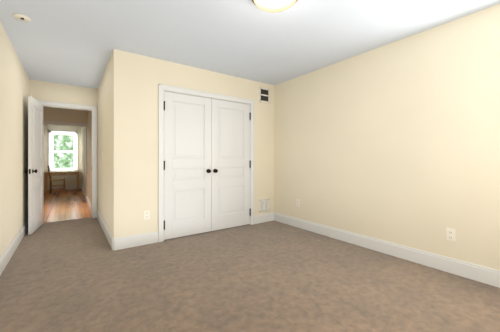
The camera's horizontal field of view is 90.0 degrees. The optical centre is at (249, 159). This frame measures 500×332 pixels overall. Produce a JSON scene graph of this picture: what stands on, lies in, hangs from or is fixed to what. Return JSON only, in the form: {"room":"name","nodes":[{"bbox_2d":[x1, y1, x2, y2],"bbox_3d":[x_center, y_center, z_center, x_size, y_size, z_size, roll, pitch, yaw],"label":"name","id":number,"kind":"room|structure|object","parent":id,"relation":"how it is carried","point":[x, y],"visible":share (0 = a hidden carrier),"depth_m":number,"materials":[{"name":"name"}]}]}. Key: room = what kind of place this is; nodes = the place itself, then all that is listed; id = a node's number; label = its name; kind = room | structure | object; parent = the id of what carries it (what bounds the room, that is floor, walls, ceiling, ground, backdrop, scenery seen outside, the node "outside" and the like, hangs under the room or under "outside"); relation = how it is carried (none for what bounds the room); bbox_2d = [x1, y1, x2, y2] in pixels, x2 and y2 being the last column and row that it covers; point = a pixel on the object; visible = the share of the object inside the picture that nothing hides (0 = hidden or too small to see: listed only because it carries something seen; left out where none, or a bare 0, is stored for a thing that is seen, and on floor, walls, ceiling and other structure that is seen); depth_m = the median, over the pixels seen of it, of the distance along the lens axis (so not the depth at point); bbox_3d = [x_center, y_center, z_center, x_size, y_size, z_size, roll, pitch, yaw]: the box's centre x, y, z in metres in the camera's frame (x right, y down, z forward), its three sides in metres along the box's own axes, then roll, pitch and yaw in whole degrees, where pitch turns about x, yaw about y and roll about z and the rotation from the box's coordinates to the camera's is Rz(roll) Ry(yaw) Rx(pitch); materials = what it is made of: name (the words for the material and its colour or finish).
{"room":"empty bedroom","nodes":[
{"label":"empty bedroom","id":0,"kind":"room"},
{"bbox_2d":[0,22,29,257],"bbox_3d":[-2.680,-0.120,2.679,0.120,2.440,8.520,0,0,-36],"label":"wall","id":1,"kind":"structure","parent":0,"point":[14,86],"depth_m":2.94,"materials":[{"name":"beige paint"}]},
{"bbox_2d":[0,220,27,274],"bbox_3d":[-1.939,1.028,1.777,0.030,0.145,5.950,0,0,-36],"label":"baseboard","id":2,"kind":"structure","parent":1,"relation":"attached to","point":[7,255],"depth_m":2.86,"materials":[{"name":"white paint"}]},
{"bbox_2d":[44,124,81,185],"bbox_3d":[-7.280,-0.120,8.880,2.160,2.440,0.120,0,0,-36],"label":"wall","id":3,"kind":"structure","parent":0,"point":[70,179],"depth_m":9.14,"materials":[{"name":"beige paint"}]},
{"bbox_2d":[49,130,77,170],"bbox_3d":[-6.837,-0.280,9.171,0.900,1.520,0.165,0,0,-36],"label":"window","id":4,"kind":"structure","parent":3,"relation":"in","point":[51,151],"depth_m":9.16,"materials":[{"name":"white paint"}]},
{"bbox_2d":[47,185,80,190],"bbox_3d":[-7.240,1.028,8.825,2.100,0.145,0.016,0,0,-36],"label":"baseboard","id":5,"kind":"structure","parent":3,"relation":"attached to","point":[75,187],"depth_m":9.18,"materials":[{"name":"white paint"}]},
{"bbox_2d":[30,80,97,209],"bbox_3d":[-3.278,-0.120,4.553,1.100,2.440,0.120,0,0,-36],"label":"wall","id":6,"kind":"structure","parent":0,"point":[53,92],"depth_m":4.47,"materials":[{"name":"beige paint"}]},
{"bbox_2d":[24,96,42,234],"bbox_3d":[-3.388,0.082,3.931,0.169,2.012,0.732,0,0,-36],"label":"hall door","id":7,"kind":"structure","parent":6,"relation":"in","point":[35,165],"depth_m":3.83,"materials":[{"name":"white paint"}]},
{"bbox_2d":[37,100,96,217],"bbox_3d":[-3.298,0.048,4.534,0.875,2.105,0.164,0,0,-36],"label":"trim","id":8,"kind":"structure","parent":6,"relation":"attached to","point":[93,109],"depth_m":4.71,"materials":[{"name":"white paint"}]},
{"bbox_2d":[43,106,86,123],"bbox_3d":[-5.293,-0.120,6.121,2.160,2.440,0.120,0,0,-36],"label":"wall","id":9,"kind":"structure","parent":0,"point":[63,115],"depth_m":6.42,"materials":[{"name":"beige paint"}]},
{"bbox_2d":[43,121,86,203],"bbox_3d":[-4.763,0.070,6.453,0.910,2.060,0.200,0,0,-36],"label":"trim","id":10,"kind":"structure","parent":9,"relation":"attached to","point":[65,123],"depth_m":6.40,"materials":[{"name":"white paint"}]},
{"bbox_2d":[43,189,91,222],"bbox_3d":[-5.588,1.150,6.530,2.400,0.100,5.910,0,0,-36],"label":"floor","id":11,"kind":"structure","parent":0,"point":[68,204],"depth_m":5.85,"materials":[{"name":"brown wood"}]},
{"bbox_2d":[47,166,64,193],"bbox_3d":[-6.356,0.650,8.214,0.454,0.901,0.437,0,0,-36],"label":"chair","id":12,"kind":"object","parent":11,"relation":"on","point":[51,179],"visible":1,"depth_m":8.12,"materials":[{"name":"brown wood"}]},
{"bbox_2d":[44,171,80,191],"bbox_3d":[-6.605,0.760,8.799,1.060,0.680,0.600,0,0,-36],"label":"dining table","id":13,"kind":"object","parent":11,"relation":"on","point":[54,173],"visible":0.94,"depth_m":8.67,"materials":[{"name":"brown wood"}]},
{"bbox_2d":[82,111,91,205],"bbox_3d":[-4.681,-0.120,7.221,0.120,2.440,5.850,0,0,-36],"label":"wall","id":14,"kind":"structure","parent":0,"point":[89,154],"depth_m":6.00,"materials":[{"name":"beige paint"}]},
{"bbox_2d":[81,185,91,214],"bbox_3d":[-4.701,1.028,7.132,0.016,0.145,5.730,0,0,-36],"label":"baseboard","id":15,"kind":"structure","parent":14,"relation":"attached to","point":[86,198],"depth_m":6.08,"materials":[{"name":"white paint"}]},
{"bbox_2d":[98,55,111,233],"bbox_3d":[-2.258,-0.120,3.975,0.120,2.440,2.010,0,0,-36],"label":"wall","id":16,"kind":"structure","parent":0,"point":[105,148],"depth_m":3.73,"materials":[{"name":"beige paint"}]},
{"bbox_2d":[97,210,115,250],"bbox_3d":[-2.272,1.028,3.881,0.019,0.145,2.146,0,0,-36],"label":"baseboard","id":17,"kind":"structure","parent":16,"relation":"attached to","point":[112,241],"depth_m":3.40,"materials":[{"name":"white paint"}]},
{"bbox_2d":[112,49,273,237],"bbox_3d":[-0.641,-0.120,3.826,2.570,2.440,0.120,0,0,-36],"label":"wall","id":18,"kind":"structure","parent":0,"point":[137,79],"depth_m":3.25,"materials":[{"name":"beige paint"}]},
{"bbox_2d":[116,231,158,249],"bbox_3d":[-1.429,1.028,3.178,0.515,0.145,0.019,0,0,-36],"label":"baseboard","id":19,"kind":"structure","parent":18,"relation":"attached to","point":[152,237],"depth_m":3.17,"materials":[{"name":"white paint"}]},
{"bbox_2d":[144,210,149,219],"bbox_3d":[-1.338,0.720,3.245,0.070,0.115,0.010,0,0,-36],"label":"outlet","id":20,"kind":"object","parent":18,"relation":"attached to","point":[147,214],"visible":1,"depth_m":3.25,"materials":[{"name":"white plastic"}]},
{"bbox_2d":[164,91,210,239],"bbox_3d":[-0.872,0.082,3.576,0.723,2.012,0.090,0,0,-36],"label":"closet door","id":21,"kind":"structure","parent":18,"relation":"in","point":[187,165],"depth_m":3.57,"materials":[{"name":"white paint"}]},
{"bbox_2d":[158,84,253,241],"bbox_3d":[-0.609,0.048,3.833,1.580,2.105,0.146,0,0,-36],"label":"trim","id":22,"kind":"structure","parent":18,"relation":"attached to","point":[162,88],"depth_m":3.40,"materials":[{"name":"white paint"}]},
{"bbox_2d":[211,99,250,230],"bbox_3d":[-0.282,0.082,4.001,0.723,2.012,0.090,0,0,-36],"label":"closet door","id":23,"kind":"structure","parent":18,"relation":"in","point":[230,164],"depth_m":3.99,"materials":[{"name":"white paint"}]},
{"bbox_2d":[254,213,271,223],"bbox_3d":[0.237,1.028,4.375,0.425,0.145,0.016,0,0,-36],"label":"baseboard","id":24,"kind":"structure","parent":18,"relation":"attached to","point":[261,218],"depth_m":4.35,"materials":[{"name":"white paint"}]},
{"bbox_2d":[259,199,268,211],"bbox_3d":[0.245,0.800,4.383,0.210,0.210,0.012,0,0,-36],"label":"air vent","id":25,"kind":"object","parent":18,"relation":"in","point":[263,204],"visible":1,"depth_m":4.37,"materials":[{"name":"white metal"}]},
{"bbox_2d":[259,87,268,102],"bbox_3d":[0.255,-1.127,4.388,0.220,0.245,0.016,0,0,-36],"label":"air vent","id":26,"kind":"object","parent":18,"relation":"in","point":[263,94],"visible":1,"depth_m":4.38,"materials":[{"name":"white metal"}]},
{"bbox_2d":[0,217,499,331],"bbox_3d":[-0.493,1.150,2.781,3.790,0.100,6.130,0,0,-36],"label":"floor","id":27,"kind":"structure","parent":0,"point":[77,275],"depth_m":2.15,"materials":[{"name":"brown carpet"}]},
{"bbox_2d":[0,0,499,88],"bbox_3d":[-2.726,-1.390,4.814,5.040,0.100,12.040,0,0,-36],"label":"ceiling","id":28,"kind":"structure","parent":0,"point":[73,42],"depth_m":2.62,"materials":[{"name":"white paint"}]},
{"bbox_2d":[13,13,30,21],"bbox_3d":[-2.143,-1.330,2.351,0.124,0.020,0.124,0,0,-36],"label":"smoke detector","id":29,"kind":"object","parent":28,"relation":"attached to","point":[21,17],"visible":0.96,"depth_m":2.34,"materials":[{"name":"white plastic"}]},
{"bbox_2d":[252,0,297,11],"bbox_3d":[0.202,-1.285,1.987,0.394,0.110,0.394,0,0,-36],"label":"lamp","id":30,"kind":"object","parent":28,"relation":"attached to","point":[273,5],"visible":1,"depth_m":2.01,"materials":[{"name":"white glass"}]},
{"bbox_2d":[274,4,499,270],"bbox_3d":[0.979,-0.120,3.878,0.120,2.440,6.190,0,0,-36],"label":"wall","id":31,"kind":"structure","parent":0,"point":[397,142],"depth_m":2.75,"materials":[{"name":"beige paint"}]},
{"bbox_2d":[272,212,499,287],"bbox_3d":[1.546,1.028,2.974,0.016,0.145,3.820,0,0,-36],"label":"baseboard","id":32,"kind":"structure","parent":31,"relation":"attached to","point":[485,275],"depth_m":2.74,"materials":[{"name":"white paint"}]},
{"bbox_2d":[446,228,454,241],"bbox_3d":[1.946,0.730,2.423,0.010,0.115,0.070,0,0,-36],"label":"outlet","id":33,"kind":"object","parent":31,"relation":"attached to","point":[450,234],"visible":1,"depth_m":2.42,"materials":[{"name":"white plastic"}]},
{"label":"outside","id":34,"kind":"structure","parent":0,"visible":0},
{"bbox_2d":[53,134,73,167],"bbox_3d":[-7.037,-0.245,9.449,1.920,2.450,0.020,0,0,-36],"label":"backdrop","id":35,"kind":"structure","parent":34,"point":[63,143],"depth_m":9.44,"materials":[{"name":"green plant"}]}
]}

